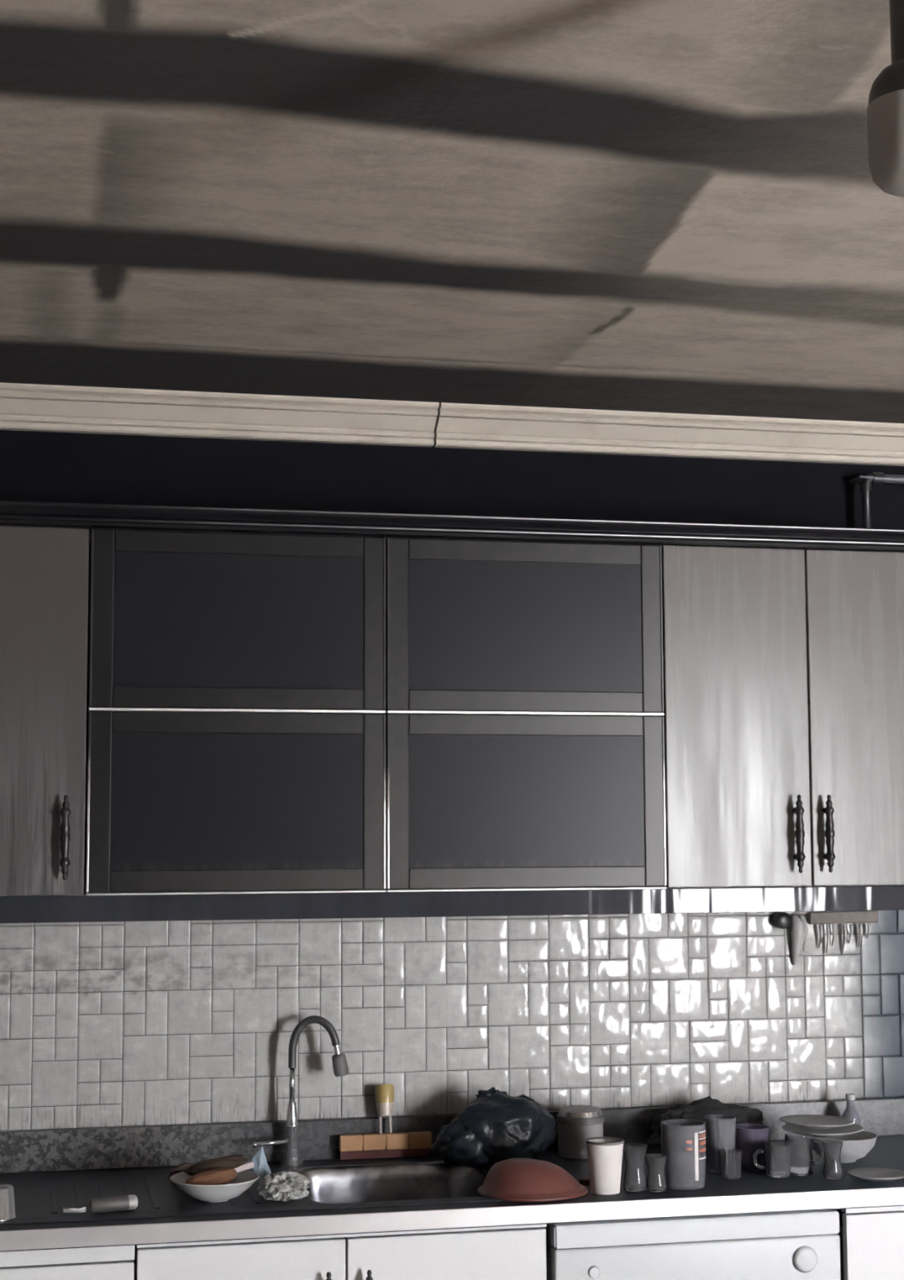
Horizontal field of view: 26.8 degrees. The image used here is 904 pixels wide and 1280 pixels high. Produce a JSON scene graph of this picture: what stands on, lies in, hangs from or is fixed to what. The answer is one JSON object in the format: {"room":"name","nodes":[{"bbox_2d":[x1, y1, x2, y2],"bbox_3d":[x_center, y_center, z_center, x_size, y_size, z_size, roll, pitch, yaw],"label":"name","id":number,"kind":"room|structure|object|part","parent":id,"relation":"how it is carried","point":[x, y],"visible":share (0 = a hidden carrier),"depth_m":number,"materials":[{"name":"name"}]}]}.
{"room":"kitchen","nodes":[
{"label":"kitchen","id":0,"kind":"room"},
{"bbox_2d":[0,0,903,423],"bbox_3d":[1.020,-0.816,1.556,7.000,0.001,6.250,1,-6,-13],"label":"ceiling","id":1,"kind":"structure","parent":0,"point":[648,206],"depth_m":2.95,"materials":[{"name":"paint"}]},
{"bbox_2d":[866,0,903,196],"bbox_3d":[0.481,-0.617,1.966,0.105,0.312,0.105,1,-6,-13],"label":"ceiling lamp","id":2,"kind":"object","parent":1,"relation":"hanging from","point":[886,108],"visible":1,"depth_m":1.94,"materials":[{"name":"black metal"},{"name":"frosted glass"}]},
{"bbox_2d":[866,88,903,196],"bbox_3d":[0.482,-0.506,1.956,0.105,0.090,0.105,1,-6,-13],"label":"diffuser","id":3,"kind":"object","parent":2,"relation":"attached to","point":[886,108],"depth_m":1.93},
{"bbox_2d":[889,0,903,64],"bbox_3d":[0.481,-0.681,1.973,0.090,0.183,0.090,1,-6,-13],"label":"rod","id":4,"kind":"object","parent":2,"relation":"attached to","point":[896,6],"depth_m":1.95,"materials":[{"name":"black plastic"}]},
{"bbox_2d":[0,430,903,1264],"bbox_3d":[0.353,0.716,4.432,7.000,2.690,0.120,1,-6,-13],"label":"wall","id":5,"kind":"structure","parent":0,"point":[437,1005],"depth_m":4.31,"materials":[{"name":"tile"}]},
{"bbox_2d":[0,525,89,895],"bbox_3d":[-1.083,0.149,3.904,0.645,0.741,0.385,1,-6,-13],"label":"upper cabinet","id":6,"kind":"object","parent":5,"relation":"attached to","point":[44,571],"visible":1,"depth_m":3.80,"materials":[{"name":"white wood"}]},
{"bbox_3d":[-0.768,0.392,3.772,0.023,0.168,0.037,1,-6,-13],"label":"handle","id":7,"kind":"part","parent":6,"relation":"part of","materials":[{"name":"brown metal"}]},
{"bbox_2d":[0,382,439,447],"bbox_3d":[-1.494,-0.520,4.046,2.983,0.087,0.086,1,-6,-13],"label":"trim","id":8,"kind":"structure","parent":5,"relation":"attached to","point":[23,406],"depth_m":4.25,"materials":[{"name":"paint"}]},
{"bbox_2d":[84,528,386,895],"bbox_3d":[-0.472,0.162,4.057,0.607,0.742,0.352,1,-6,-13],"label":"upper cabinet","id":9,"kind":"object","parent":5,"relation":"attached to","point":[236,717],"visible":0.99,"depth_m":3.89,"materials":[{"name":"glass"}]},
{"bbox_3d":[-0.435,0.514,3.861,0.607,0.004,0.021,1,-6,-13],"label":"rail","id":10,"kind":"part","parent":9,"relation":"part of","materials":[{"name":"metal"}]},
{"bbox_3d":[-0.436,0.330,3.881,0.603,0.364,0.019,1,-6,-13],"label":"glass door","id":11,"kind":"part","parent":9,"relation":"part of","materials":[{"name":"glass"}]},
{"bbox_3d":[-0.435,0.329,3.878,0.523,0.284,0.005,1,-6,-13],"label":"glass pane","id":12,"kind":"part","parent":9,"relation":"part of","materials":[{"name":"grey glass"}]},
{"bbox_3d":[-0.438,-0.039,3.917,0.603,0.363,0.019,1,-6,-13],"label":"glass door","id":13,"kind":"part","parent":9,"relation":"part of","materials":[{"name":"glass"}]},
{"bbox_3d":[-0.436,0.145,3.897,0.607,0.006,0.022,1,-6,-13],"label":"rail","id":14,"kind":"part","parent":9,"relation":"part of","materials":[{"name":"metal"}]},
{"bbox_3d":[-0.437,-0.039,3.913,0.523,0.283,0.005,1,-6,-13],"label":"glass pane","id":15,"kind":"part","parent":9,"relation":"part of","materials":[{"name":"grey glass"}]},
{"bbox_2d":[383,537,666,892],"bbox_3d":[0.123,0.173,4.189,0.605,0.742,0.352,1,-6,-13],"label":"upper cabinet","id":16,"kind":"object","parent":5,"relation":"attached to","point":[525,699],"visible":1,"depth_m":4.02,"materials":[{"name":"metal"}]},
{"bbox_3d":[0.158,-0.029,4.049,0.601,0.363,0.019,1,-6,-13],"label":"glass door","id":17,"kind":"part","parent":16,"relation":"part of","materials":[{"name":"glass"}]},
{"bbox_3d":[0.159,0.155,4.029,0.605,0.006,0.022,1,-6,-13],"label":"rail","id":18,"kind":"part","parent":16,"relation":"part of","materials":[{"name":"metal"}]},
{"bbox_3d":[0.159,-0.029,4.046,0.521,0.283,0.005,1,-6,-13],"label":"glass pane","id":19,"kind":"part","parent":16,"relation":"part of","materials":[{"name":"grey glass"}]},
{"bbox_3d":[0.160,0.524,3.993,0.605,0.004,0.021,1,-6,-13],"label":"rail","id":20,"kind":"part","parent":16,"relation":"part of","materials":[{"name":"metal"}]},
{"bbox_3d":[0.159,0.340,4.013,0.601,0.364,0.019,1,-6,-13],"label":"glass door","id":21,"kind":"part","parent":16,"relation":"part of","materials":[{"name":"glass"}]},
{"bbox_3d":[0.160,0.340,4.010,0.521,0.284,0.005,1,-6,-13],"label":"glass pane","id":22,"kind":"part","parent":16,"relation":"part of","materials":[{"name":"grey glass"}]},
{"bbox_2d":[433,402,903,466],"bbox_3d":[1.827,-0.462,4.784,3.812,0.087,0.086,1,-6,-13],"label":"trim","id":23,"kind":"structure","parent":5,"relation":"attached to","point":[458,425],"depth_m":4.49,"materials":[{"name":"paint"}]},
{"bbox_2d":[661,545,903,888],"bbox_3d":[0.749,0.181,4.311,0.664,0.741,0.385,1,-6,-13],"label":"upper cabinet","id":24,"kind":"object","parent":5,"relation":"attached to","point":[784,669],"visible":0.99,"depth_m":4.15,"materials":[{"name":"white wood"}]},
{"bbox_2d":[0,884,903,896],"bbox_3d":[-0.169,0.545,4.106,2.534,0.014,0.313,1,-6,-13],"label":"board","id":25,"kind":"object","parent":24,"relation":"attached to","point":[891,885],"visible":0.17,"depth_m":4.11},
{"bbox_2d":[0,885,903,923],"bbox_3d":[-0.132,0.549,3.941,2.534,0.052,0.020,1,-6,-13],"label":"light pelmet","id":26,"kind":"object","parent":24,"relation":"attached to","point":[131,908],"visible":1,"depth_m":3.95,"materials":[{"name":"black metal"}]},
{"bbox_2d":[0,500,903,552],"bbox_3d":[-0.128,-0.241,3.987,2.534,0.043,0.058,1,-6,-13],"label":"crown molding","id":27,"kind":"structure","parent":24,"relation":"attached to","point":[12,513],"depth_m":4.00,"materials":[{"name":"black wood"}]},
{"bbox_3d":[0.618,0.165,4.133,0.329,0.738,0.019,1,-6,-13],"label":"door","id":28,"kind":"part","parent":24,"relation":"part of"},
{"bbox_3d":[0.750,0.419,4.109,0.023,0.168,0.037,1,-6,-13],"label":"handle","id":29,"kind":"part","parent":24,"relation":"part of","materials":[{"name":"brown metal"}]},
{"bbox_3d":[0.818,0.420,4.124,0.023,0.168,0.037,1,-6,-13],"label":"handle","id":30,"kind":"part","parent":24,"relation":"part of","materials":[{"name":"brown metal"}]},
{"bbox_3d":[0.943,0.171,4.205,0.329,0.738,0.019,1,-6,-13],"label":"door","id":31,"kind":"part","parent":24,"relation":"part of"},
{"bbox_2d":[772,911,878,964],"bbox_3d":[0.883,0.702,4.474,0.264,0.123,0.033,1,-6,-13],"label":"rack","id":32,"kind":"object","parent":5,"relation":"attached to","point":[799,931],"visible":1,"depth_m":4.47,"materials":[{"name":"silver metal"}]},
{"bbox_2d":[848,471,903,551],"bbox_3d":[1.354,-0.301,4.667,0.780,0.193,0.066,1,-6,-13],"label":"gas pipe","id":33,"kind":"object","parent":5,"relation":"attached to","point":[865,482],"visible":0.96,"depth_m":4.57,"materials":[{"name":"black metal"}]},
{"bbox_3d":[1.022,1.815,1.335,7.000,0.100,6.220,1,-6,-13],"label":"floor","id":34,"kind":"structure","parent":0,"visible":0},
{"bbox_2d":[0,1244,134,1279],"bbox_3d":[-1.103,1.563,3.637,0.938,0.862,0.570,1,-6,-13],"label":"base cabinet","id":35,"kind":"object","parent":34,"relation":"on","point":[103,1263],"visible":0.87,"depth_m":3.48,"materials":[{"name":"white paint"}]},
{"bbox_3d":[-1.044,1.501,3.374,0.936,0.725,0.021,1,-6,-13],"label":"door","id":36,"kind":"part","parent":35,"relation":"part of","materials":[{"name":"white paint"}]},
{"bbox_3d":[-1.046,1.122,3.412,0.938,0.029,0.021,1,-6,-13],"label":"rail","id":37,"kind":"part","parent":35,"relation":"part of","materials":[{"name":"white paint"}]},
{"bbox_2d":[0,1097,903,1252],"bbox_3d":[-0.052,1.091,3.923,3.800,0.120,0.620,1,-6,-13],"label":"countertop","id":38,"kind":"structure","parent":35,"relation":"on","point":[163,1147],"depth_m":3.89,"materials":[{"name":"stone"}]},
{"bbox_2d":[0,1157,503,1239],"bbox_3d":[-0.665,1.179,3.769,1.640,0.162,0.488,1,-6,-13],"label":"sink","id":39,"kind":"object","parent":38,"relation":"in","point":[38,1198],"visible":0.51,"depth_m":3.89,"materials":[{"name":"metal"}]},
{"bbox_2d":[0,1183,16,1222],"bbox_3d":[-0.851,1.049,3.545,0.074,0.059,0.074,1,-6,-13],"label":"steel cup","id":40,"kind":"object","parent":39,"relation":"on","point":[7,1206],"visible":1,"depth_m":3.52,"materials":[{"name":"silver metal"}]},
{"bbox_2d":[62,1206,86,1213],"bbox_3d":[-0.714,1.076,3.584,0.044,0.010,0.015,0,-6,-5],"label":"shard","id":41,"kind":"object","parent":39,"relation":"on","point":[83,1209],"visible":1,"depth_m":3.58},
{"bbox_2d":[89,1195,137,1213],"bbox_3d":[-0.641,1.068,3.598,0.088,0.028,0.028,2,-6,-25],"label":"tube","id":42,"kind":"object","parent":39,"relation":"on","point":[122,1202],"visible":1,"depth_m":3.59,"materials":[{"name":"white plastic"}]},
{"bbox_2d":[168,1157,208,1177],"bbox_3d":[-0.535,1.083,3.873,0.084,0.052,0.070,1,-6,-13],"label":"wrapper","id":43,"kind":"object","parent":39,"relation":"on","point":[181,1167],"visible":0.24,"depth_m":3.85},
{"bbox_2d":[169,1170,259,1202],"bbox_3d":[-0.465,1.072,3.715,0.176,0.043,0.176,1,-6,-13],"label":"dish","id":44,"kind":"object","parent":39,"relation":"on","point":[244,1180],"visible":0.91,"depth_m":3.67,"materials":[{"name":"white ceramic"}]},
{"bbox_2d":[185,1167,237,1185],"bbox_3d":[-0.470,1.050,3.706,0.100,0.037,0.046,0,-6,-7],"label":"bread roll","id":45,"kind":"object","parent":44,"relation":"on","point":[218,1176],"visible":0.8,"depth_m":3.69,"materials":[{"name":"brown food"}]},
{"bbox_2d":[182,1154,249,1175],"bbox_3d":[-0.468,1.042,3.765,0.134,0.038,0.037,2,-6,-18],"label":"bread","id":46,"kind":"object","parent":44,"relation":"on","point":[235,1161],"visible":0.82,"depth_m":3.75,"materials":[{"name":"brown food"}]},
{"bbox_2d":[234,1160,253,1172],"bbox_3d":[-0.418,1.049,3.776,0.048,0.023,0.012,1,-6,-13],"label":"paper scrap","id":47,"kind":"object","parent":44,"relation":"on","point":[249,1165],"visible":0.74,"depth_m":3.77,"materials":[{"name":"white paper"}]},
{"bbox_2d":[249,1145,271,1178],"bbox_3d":[-0.385,1.043,3.795,0.054,0.064,0.028,1,-6,-13],"label":"napkin","id":48,"kind":"object","parent":39,"relation":"on","point":[261,1164],"visible":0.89,"depth_m":3.79,"materials":[{"name":"blue paper"}]},
{"bbox_2d":[257,1170,311,1201],"bbox_3d":[-0.329,1.067,3.719,0.106,0.052,0.080,1,-6,-13],"label":"pad","id":49,"kind":"object","parent":39,"relation":"on","point":[284,1185],"visible":1,"depth_m":3.70,"materials":[{"name":"grey metal"}]},
{"bbox_3d":[-0.111,1.189,3.893,0.407,0.158,0.407,1,-6,-13],"label":"bowl","id":50,"kind":"part","parent":39,"relation":"part of","materials":[{"name":"metal"}]},
{"bbox_2d":[252,1015,349,1165],"bbox_3d":[-0.330,0.974,4.117,0.210,0.315,0.058,1,-6,-13],"label":"tap","id":51,"kind":"object","parent":38,"relation":"on","point":[340,1068],"visible":1,"depth_m":4.11,"materials":[{"name":"silver metal"}]},
{"bbox_3d":[-0.391,1.082,4.085,0.083,0.014,0.013,2,-6,-25],"label":"lever","id":52,"kind":"part","parent":51,"relation":"part of","materials":[{"name":"silver metal"}]},
{"bbox_2d":[338,1084,431,1159],"bbox_3d":[-0.149,1.058,4.188,0.204,0.159,0.045,1,-6,-13],"label":"brush","id":53,"kind":"object","parent":38,"relation":"on","point":[411,1144],"visible":0.99,"depth_m":4.17,"materials":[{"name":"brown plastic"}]},
{"bbox_2d":[375,1084,394,1102],"bbox_3d":[-0.149,1.001,4.194,0.043,0.043,0.045,1,-6,-13],"label":"socket","id":54,"kind":"object","parent":53,"relation":"attached to","point":[384,1093],"depth_m":4.18,"materials":[{"name":"yellow plastic"}]},
{"bbox_3d":[-0.147,1.125,4.170,0.200,0.022,0.007,1,-6,-13],"label":"blade","id":55,"kind":"part","parent":53,"relation":"part of","materials":[{"name":"brown wood"}]},
{"bbox_2d":[431,1087,558,1166],"bbox_3d":[0.092,1.051,4.112,0.275,0.158,0.146,1,-6,-13],"label":"bag","id":56,"kind":"object","parent":38,"relation":"on","point":[496,1126],"visible":0.97,"depth_m":4.06,"materials":[{"name":"black plastic"}]},
{"bbox_2d":[478,1157,587,1202],"bbox_3d":[0.161,1.067,3.787,0.220,0.067,0.208,1,-6,-13],"label":"bowl","id":57,"kind":"object","parent":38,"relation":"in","point":[525,1180],"visible":1,"depth_m":3.72,"materials":[{"name":"plastic"}]},
{"bbox_2d":[556,1104,604,1159],"bbox_3d":[0.285,1.087,4.205,0.105,0.107,0.105,1,-6,-13],"label":"canister","id":58,"kind":"object","parent":38,"relation":"on","point":[578,1123],"visible":0.89,"depth_m":4.17,"materials":[{"name":"grey metal"}]},
{"bbox_3d":[0.284,1.044,4.210,0.099,0.021,0.099,1,-6,-13],"label":"lid","id":59,"kind":"part","parent":58,"relation":"part of","materials":[{"name":"silver metal"}]},
{"bbox_3d":[0.269,1.101,3.861,0.022,0.012,0.022,1,-6,-13],"label":"red cap","id":60,"kind":"part","parent":38,"relation":"part of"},
{"bbox_2d":[586,1137,624,1195],"bbox_3d":[0.306,1.050,3.790,0.076,0.102,0.076,1,-6,-13],"label":"paper cup","id":61,"kind":"object","parent":38,"relation":"on","point":[605,1154],"visible":1,"depth_m":3.76,"materials":[{"name":"white paper"}]},
{"bbox_2d":[622,1143,648,1192],"bbox_3d":[0.366,1.058,3.804,0.052,0.088,0.052,1,-6,-13],"label":"tea glass","id":62,"kind":"object","parent":38,"relation":"on","point":[634,1177],"visible":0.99,"depth_m":3.79,"materials":[{"name":"white"}]},
{"bbox_2d":[644,1153,667,1192],"bbox_3d":[0.408,1.067,3.798,0.047,0.069,0.047,1,-6,-13],"label":"tea glass","id":63,"kind":"object","parent":38,"relation":"on","point":[656,1181],"visible":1,"depth_m":3.78,"materials":[{"name":"white"}]},
{"bbox_2d":[661,1119,706,1190],"bbox_3d":[0.469,1.042,3.849,0.090,0.126,0.091,1,-6,-13],"label":"mug","id":64,"kind":"object","parent":38,"relation":"on","point":[683,1141],"visible":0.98,"depth_m":3.81,"materials":[{"name":"grey ceramic"}]},
{"bbox_2d":[694,1132,698,1180],"bbox_3d":[0.491,1.037,3.811,0.008,0.094,0.001,3,-6,-29],"label":"print","id":65,"kind":"object","parent":64,"relation":"attached to","point":[696,1134],"depth_m":3.81},
{"bbox_2d":[699,1146,706,1152],"bbox_3d":[0.506,1.028,3.827,0.003,0.007,0.027,-4,-7,33],"label":"print","id":66,"kind":"object","parent":64,"relation":"on","point":[702,1149],"depth_m":3.82},
{"bbox_2d":[699,1139,706,1145],"bbox_3d":[0.506,1.013,3.828,0.003,0.008,0.027,-4,-7,33],"label":"print","id":67,"kind":"object","parent":64,"relation":"on","point":[702,1142],"depth_m":3.82},
{"bbox_2d":[699,1133,706,1138],"bbox_3d":[0.506,1.000,3.829,0.003,0.007,0.027,-4,-7,33],"label":"print","id":68,"kind":"object","parent":64,"relation":"on","point":[702,1135],"depth_m":3.83},
{"bbox_2d":[647,1096,764,1151],"bbox_3d":[0.569,1.089,4.273,0.278,0.116,0.144,1,-6,-13],"label":"cloth","id":69,"kind":"object","parent":38,"relation":"on","point":[698,1109],"visible":0.44,"depth_m":4.25,"materials":[{"name":"black fabric"}]},
{"bbox_2d":[704,1114,736,1173],"bbox_3d":[0.568,1.065,4.014,0.067,0.112,0.067,1,-6,-13],"label":"drinking glass","id":70,"kind":"object","parent":38,"relation":"on","point":[721,1129],"visible":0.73,"depth_m":3.99,"materials":[{"name":"grey"}]},
{"bbox_2d":[719,1148,742,1179],"bbox_3d":[0.578,1.086,3.937,0.048,0.055,0.048,1,-6,-13],"label":"drinking glass","id":71,"kind":"object","parent":38,"relation":"on","point":[731,1159],"visible":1,"depth_m":3.92,"materials":[{"name":"white"}]},
{"bbox_2d":[735,1123,770,1171],"bbox_3d":[0.639,1.079,4.039,0.076,0.088,0.076,1,-6,-13],"label":"mug","id":72,"kind":"object","parent":38,"relation":"on","point":[750,1137],"visible":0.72,"depth_m":4.01,"materials":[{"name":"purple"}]},
{"bbox_2d":[753,1142,791,1177],"bbox_3d":[0.670,1.081,3.946,0.073,0.066,0.056,2,-6,-25],"label":"glass mug","id":73,"kind":"object","parent":38,"relation":"on","point":[777,1154],"visible":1,"depth_m":3.93,"materials":[{"name":"white"}]},
{"bbox_3d":[0.639,1.081,3.953,0.026,0.041,0.008,-1,-6,5],"label":"handle","id":74,"kind":"part","parent":73,"relation":"part of","materials":[{"name":"clear glass"}]},
{"bbox_2d":[784,1131,824,1176],"bbox_3d":[0.734,1.075,3.972,0.076,0.082,0.060,-4,-7,33],"label":"glass mug","id":75,"kind":"object","parent":38,"relation":"on","point":[802,1143],"visible":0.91,"depth_m":3.95,"materials":[{"name":"grey"}]},
{"bbox_3d":[0.767,1.073,3.975,0.026,0.053,0.008,0,-6,2],"label":"handle","id":76,"kind":"part","parent":75,"relation":"part of","materials":[{"name":"clear glass"}]},
{"bbox_2d":[821,1140,843,1180],"bbox_3d":[0.786,1.075,3.923,0.044,0.074,0.044,1,-6,-13],"label":"tea glass","id":77,"kind":"object","parent":38,"relation":"on","point":[833,1167],"visible":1,"depth_m":3.91,"materials":[{"name":"white"}]},
{"bbox_2d":[813,1130,878,1163],"bbox_3d":[0.846,1.104,4.129,0.157,0.056,0.157,1,-6,-13],"label":"bowl","id":78,"kind":"object","parent":38,"relation":"on","point":[855,1146],"visible":0.56,"depth_m":4.08,"materials":[{"name":"ceramic"}]},
{"bbox_2d":[782,1124,864,1137],"bbox_3d":[0.805,1.065,4.123,0.176,0.015,0.176,1,-6,-13],"label":"plate","id":79,"kind":"object","parent":78,"relation":"on","point":[851,1129],"visible":0.7,"depth_m":4.13,"materials":[{"name":"ceramic"}]},
{"bbox_2d":[779,1114,854,1128],"bbox_3d":[0.793,1.050,4.127,0.160,0.014,0.160,2,-6,-12],"label":"plate","id":80,"kind":"object","parent":79,"relation":"on","point":[806,1121],"visible":1,"depth_m":4.15,"materials":[{"name":"ceramic"}]},
{"bbox_2d":[841,1093,861,1125],"bbox_3d":[0.919,1.101,4.372,0.044,0.108,0.044,1,-6,-13],"label":"bottle","id":81,"kind":"object","parent":38,"relation":"on","point":[851,1112],"visible":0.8,"depth_m":4.36,"materials":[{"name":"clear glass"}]},
{"bbox_2d":[848,1167,903,1182],"bbox_3d":[0.878,1.103,3.909,0.124,0.014,0.124,1,-6,-13],"label":"saucer","id":82,"kind":"object","parent":38,"relation":"on","point":[869,1174],"visible":1,"depth_m":3.93,"materials":[{"name":"ceramic"}]},
{"bbox_2d":[133,1224,546,1279],"bbox_3d":[-0.255,1.576,3.807,0.784,0.862,0.607,1,-6,-13],"label":"base cabinet","id":83,"kind":"object","parent":34,"relation":"on","point":[517,1252],"visible":0.89,"depth_m":3.59,"materials":[{"name":"white paint"}]},
{"bbox_3d":[-0.392,1.501,3.520,0.389,0.746,0.021,1,-6,-13],"label":"door","id":84,"kind":"part","parent":83,"relation":"part of","materials":[{"name":"white paint"}]},
{"bbox_3d":[-0.231,1.266,3.549,0.023,0.168,0.037,1,-6,-13],"label":"handle","id":85,"kind":"part","parent":83,"relation":"part of","materials":[{"name":"brown metal"}]},
{"bbox_3d":[-0.202,1.126,3.600,0.784,0.008,0.021,1,-6,-13],"label":"rail","id":86,"kind":"part","parent":83,"relation":"part of","materials":[{"name":"white paint"}]},
{"bbox_3d":[-0.157,1.267,3.565,0.023,0.168,0.037,1,-6,-13],"label":"handle","id":87,"kind":"part","parent":83,"relation":"part of","materials":[{"name":"brown metal"}]},
{"bbox_3d":[-0.008,1.508,3.605,0.389,0.746,0.021,1,-6,-13],"label":"door","id":88,"kind":"part","parent":83,"relation":"part of","materials":[{"name":"white paint"}]},
{"bbox_2d":[543,1208,840,1279],"bbox_3d":[0.428,1.591,3.968,0.592,0.858,0.587,1,-6,-13],"label":"dishwasher","id":89,"kind":"object","parent":34,"relation":"on","point":[803,1245],"visible":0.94,"depth_m":3.73,"materials":[{"name":"white metal"}]},
{"bbox_3d":[0.423,1.567,3.994,0.586,0.792,0.540,1,-6,-13],"label":"casing","id":90,"kind":"part","parent":89,"relation":"part of","materials":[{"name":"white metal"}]},
{"bbox_3d":[0.483,1.162,3.755,0.592,0.044,0.044,1,-6,-13],"label":"panel","id":91,"kind":"part","parent":89,"relation":"part of","materials":[{"name":"white metal"}]},
{"bbox_3d":[0.484,1.241,3.742,0.592,0.112,0.034,1,-6,-13],"label":"control panel","id":92,"kind":"part","parent":89,"relation":"part of","materials":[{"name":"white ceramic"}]},
{"bbox_2d":[836,1205,903,1279],"bbox_3d":[0.974,1.599,4.099,0.501,0.862,0.570,1,-6,-13],"label":"base cabinet","id":93,"kind":"object","parent":34,"relation":"on","point":[872,1239],"visible":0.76,"depth_m":3.82,"materials":[{"name":"white paint"}]},
{"bbox_3d":[1.032,1.150,3.874,0.501,0.012,0.021,1,-6,-13],"label":"rail","id":94,"kind":"part","parent":93,"relation":"part of","materials":[{"name":"white paint"}]}
]}

